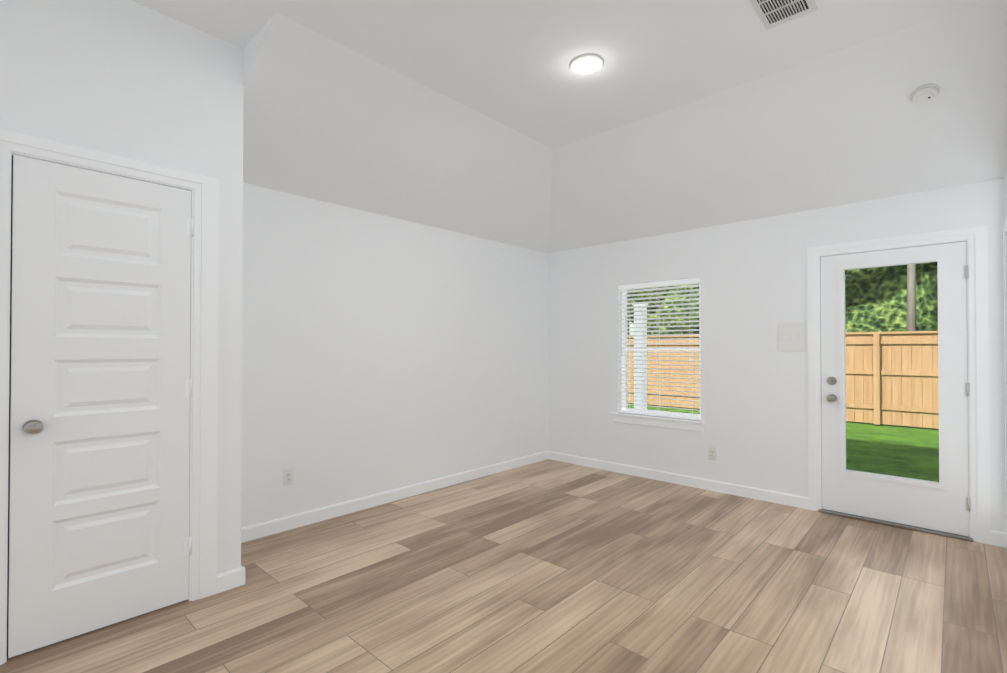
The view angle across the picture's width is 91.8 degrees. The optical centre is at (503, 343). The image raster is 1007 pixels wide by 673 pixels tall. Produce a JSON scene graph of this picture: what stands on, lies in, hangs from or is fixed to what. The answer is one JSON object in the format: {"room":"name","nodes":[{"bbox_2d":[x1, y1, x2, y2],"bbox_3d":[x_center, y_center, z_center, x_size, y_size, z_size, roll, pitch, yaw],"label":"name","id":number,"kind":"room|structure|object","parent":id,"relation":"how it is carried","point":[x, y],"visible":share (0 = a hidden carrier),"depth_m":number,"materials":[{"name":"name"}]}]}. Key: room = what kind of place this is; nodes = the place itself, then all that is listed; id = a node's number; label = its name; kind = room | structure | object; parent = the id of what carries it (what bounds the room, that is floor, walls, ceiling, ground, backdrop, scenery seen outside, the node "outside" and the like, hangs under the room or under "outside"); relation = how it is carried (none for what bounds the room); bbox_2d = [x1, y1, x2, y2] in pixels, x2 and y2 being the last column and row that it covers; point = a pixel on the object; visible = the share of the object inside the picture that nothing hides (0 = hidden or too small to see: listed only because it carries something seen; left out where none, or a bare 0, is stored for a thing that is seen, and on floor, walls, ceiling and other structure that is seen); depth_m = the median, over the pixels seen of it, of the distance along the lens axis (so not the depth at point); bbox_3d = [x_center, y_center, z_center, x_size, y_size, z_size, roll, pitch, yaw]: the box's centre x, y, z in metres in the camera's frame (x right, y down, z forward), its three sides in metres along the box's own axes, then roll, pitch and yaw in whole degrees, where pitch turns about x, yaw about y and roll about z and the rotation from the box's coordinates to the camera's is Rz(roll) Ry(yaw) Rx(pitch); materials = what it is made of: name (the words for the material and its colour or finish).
{"room":"empty living room","nodes":[
{"label":"empty living room","id":0,"kind":"room"},
{"bbox_2d":[0,0,243,574],"bbox_3d":[-2.855,-0.482,1.647,0.630,3.600,3.470,-1,-1,43],"label":"wall","id":1,"kind":"structure","parent":0,"point":[129,79],"depth_m":2.41,"materials":[{"name":"white paint"}]},
{"bbox_2d":[8,154,193,657],"bbox_3d":[-1.820,0.261,2.269,0.110,2.103,0.662,-1,-1,43],"label":"closet door","id":2,"kind":"structure","parent":1,"relation":"in","point":[101,392],"depth_m":2.25,"materials":[{"name":"white paint"}]},
{"bbox_2d":[0,129,218,664],"bbox_3d":[-1.863,0.222,2.327,0.136,2.205,0.865,-1,-1,43],"label":"door frame","id":3,"kind":"structure","parent":1,"relation":"attached to","point":[203,446],"depth_m":2.52,"materials":[{"name":"white paint"}]},
{"bbox_2d":[217,566,244,587],"bbox_3d":[-1.663,1.284,2.887,0.617,0.093,0.037,-1,-1,43],"label":"baseboard","id":4,"kind":"structure","parent":1,"relation":"attached to","point":[231,579],"depth_m":2.65,"materials":[{"name":"white paint"}]},
{"bbox_2d":[241,183,547,527],"bbox_3d":[-1.924,-0.467,3.223,0.140,3.600,7.330,-1,-1,43],"label":"wall","id":5,"kind":"structure","parent":0,"point":[381,353],"depth_m":4.04,"materials":[{"name":"white paint"}]},
{"bbox_2d":[284,468,293,485],"bbox_3d":[-1.544,0.962,3.511,0.008,0.114,0.070,-1,-1,43],"label":"outlet","id":6,"kind":"object","parent":5,"relation":"attached to","point":[288,476],"visible":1,"depth_m":3.51,"materials":[{"name":"white plastic"}]},
{"bbox_2d":[241,451,548,542],"bbox_3d":[-0.689,1.299,4.427,0.017,0.093,3.580,-1,-1,43],"label":"baseboard","id":7,"kind":"structure","parent":5,"relation":"attached to","point":[248,533],"depth_m":4.01,"materials":[{"name":"white paint"}]},
{"bbox_2d":[0,459,1006,672],"bbox_3d":[-0.524,1.370,1.831,4.060,0.100,7.210,-1,-1,43],"label":"floor","id":8,"kind":"structure","parent":0,"point":[548,566],"depth_m":2.57,"materials":[{"name":"brown wood"}]},
{"bbox_2d":[130,0,1006,252],"bbox_3d":[-0.484,-1.714,1.906,4.060,1.230,7.330,-1,-1,43],"label":"ceiling","id":9,"kind":"structure","parent":0,"point":[500,121],"depth_m":3.11,"materials":[{"name":"white paint"}]},
{"bbox_2d":[569,54,603,74],"bbox_3d":[0.488,-1.633,2.866,0.200,0.014,0.200,-1,-1,43],"label":"recessed light","id":10,"kind":"object","parent":9,"relation":"in","point":[583,64],"visible":0.98,"depth_m":2.85,"materials":[{"name":"white plastic"}]},
{"bbox_2d":[749,0,817,29],"bbox_3d":[1.329,-1.637,2.334,0.230,0.016,0.400,-1,-1,43],"label":"ceiling vent","id":11,"kind":"object","parent":9,"relation":"in","point":[771,14],"visible":1,"depth_m":2.40,"materials":[{"name":"white metal"}]},
{"bbox_2d":[910,84,940,105],"bbox_3d":[2.448,-1.437,2.834,0.136,0.079,0.130,-1,-1,43],"label":"smoke detector","id":12,"kind":"object","parent":9,"relation":"attached to","point":[926,94],"visible":0.98,"depth_m":2.81,"materials":[{"name":"white plastic"}]},
{"bbox_2d":[547,178,1005,532],"bbox_3d":[2.006,-0.454,4.487,3.920,3.600,0.140,-1,-1,43],"label":"wall","id":13,"kind":"structure","parent":0,"point":[752,274],"depth_m":4.33,"materials":[{"name":"white paint"}]},
{"bbox_2d":[610,283,704,431],"bbox_3d":[1.543,0.105,4.889,0.975,1.440,0.170,-1,-1,43],"label":"window","id":14,"kind":"structure","parent":13,"relation":"in","point":[627,389],"depth_m":4.91,"materials":[{"name":"white plastic"}]},
{"bbox_2d":[618,277,700,420],"bbox_3d":[1.541,0.056,4.870,0.858,1.339,0.068,-1,-1,43],"label":"window blinds","id":15,"kind":"object","parent":14,"relation":"attached to","point":[661,283],"visible":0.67,"depth_m":4.86,"materials":[{"name":"white plastic"}]},
{"bbox_2d":[549,451,808,509],"bbox_3d":[1.500,1.303,4.831,2.625,0.093,0.017,-1,-1,43],"label":"baseboard","id":16,"kind":"structure","parent":13,"relation":"attached to","point":[722,487],"depth_m":4.58,"materials":[{"name":"white paint"}]},
{"bbox_2d":[708,447,715,459],"bbox_3d":[1.908,1.009,4.463,0.070,0.114,0.008,-1,-1,43],"label":"outlet","id":17,"kind":"object","parent":13,"relation":"attached to","point":[711,453],"visible":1,"depth_m":4.46,"materials":[{"name":"white plastic"}]},
{"bbox_2d":[778,322,804,350],"bbox_3d":[2.380,-0.056,4.035,0.190,0.234,0.011,-1,-1,43],"label":"light switch","id":18,"kind":"object","parent":13,"relation":"attached to","point":[791,336],"visible":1,"depth_m":4.03,"materials":[{"name":"white plastic"}]},
{"bbox_2d":[821,241,969,535],"bbox_3d":[2.845,0.311,3.602,0.856,2.008,0.130,-1,-1,43],"label":"patio door","id":19,"kind":"structure","parent":13,"relation":"in","point":[943,504],"depth_m":3.53,"materials":[{"name":"white paint"}]},
{"bbox_2d":[818,509,972,541],"bbox_3d":[2.897,1.325,3.654,0.889,0.026,0.210,-1,-1,43],"label":"patio door threshold sill","id":20,"kind":"object","parent":13,"relation":"attached to","point":[930,531],"visible":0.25,"depth_m":3.55,"materials":[{"name":"silver metal"}]},
{"bbox_2d":[807,226,990,544],"bbox_3d":[2.894,0.280,3.650,1.040,2.116,0.156,-1,-1,43],"label":"door frame","id":21,"kind":"structure","parent":13,"relation":"attached to","point":[975,239],"depth_m":3.31,"materials":[{"name":"white paint"}]},
{"bbox_2d":[1005,166,1006,215],"bbox_3d":[0.909,-0.493,0.512,0.140,3.600,7.190,-1,-1,43],"label":"wall","id":22,"kind":"structure","parent":0,"point":[1006,189],"depth_m":3.15,"materials":[{"name":"white paint"}]},
{"bbox_2d":[1003,216,1006,550],"bbox_3d":[2.893,0.279,2.769,0.016,2.100,1.030,-1,-1,43],"label":"door frame","id":23,"kind":"structure","parent":22,"relation":"attached to","point":[1005,282],"depth_m":3.10,"materials":[{"name":"white paint"}]},
{"label":"outside","id":24,"kind":"structure","parent":0,"visible":0},
{"bbox_2d":[628,364,938,481],"bbox_3d":[21.898,1.786,23.768,80.000,0.200,55.210,-1,-1,43],"label":"lawn","id":25,"kind":"structure","parent":24,"point":[899,436],"depth_m":7.05,"materials":[{"name":"green plant"}]},
{"bbox_2d":[632,303,647,408],"bbox_3d":[1.879,0.483,6.699,0.160,2.070,0.160,-1,-1,43],"label":"post","id":26,"kind":"object","parent":25,"relation":"on","point":[639,402],"depth_m":6.65,"materials":[{"name":"white"}]},
{"bbox_2d":[627,262,937,369],"bbox_3d":[9.142,-2.840,11.062,33.382,8.810,5.097,-1,-1,43],"label":"tree","id":27,"kind":"object","parent":25,"relation":"on","point":[908,312],"depth_m":10.36,"materials":[{"name":"green plant"}]},
{"bbox_2d":[627,331,938,428],"bbox_3d":[7.049,0.649,9.098,30.100,1.725,0.168,-1,-1,43],"label":"fence","id":28,"kind":"object","parent":25,"relation":"on","point":[882,403],"depth_m":9.11,"materials":[{"name":"brown wood"}]}
]}

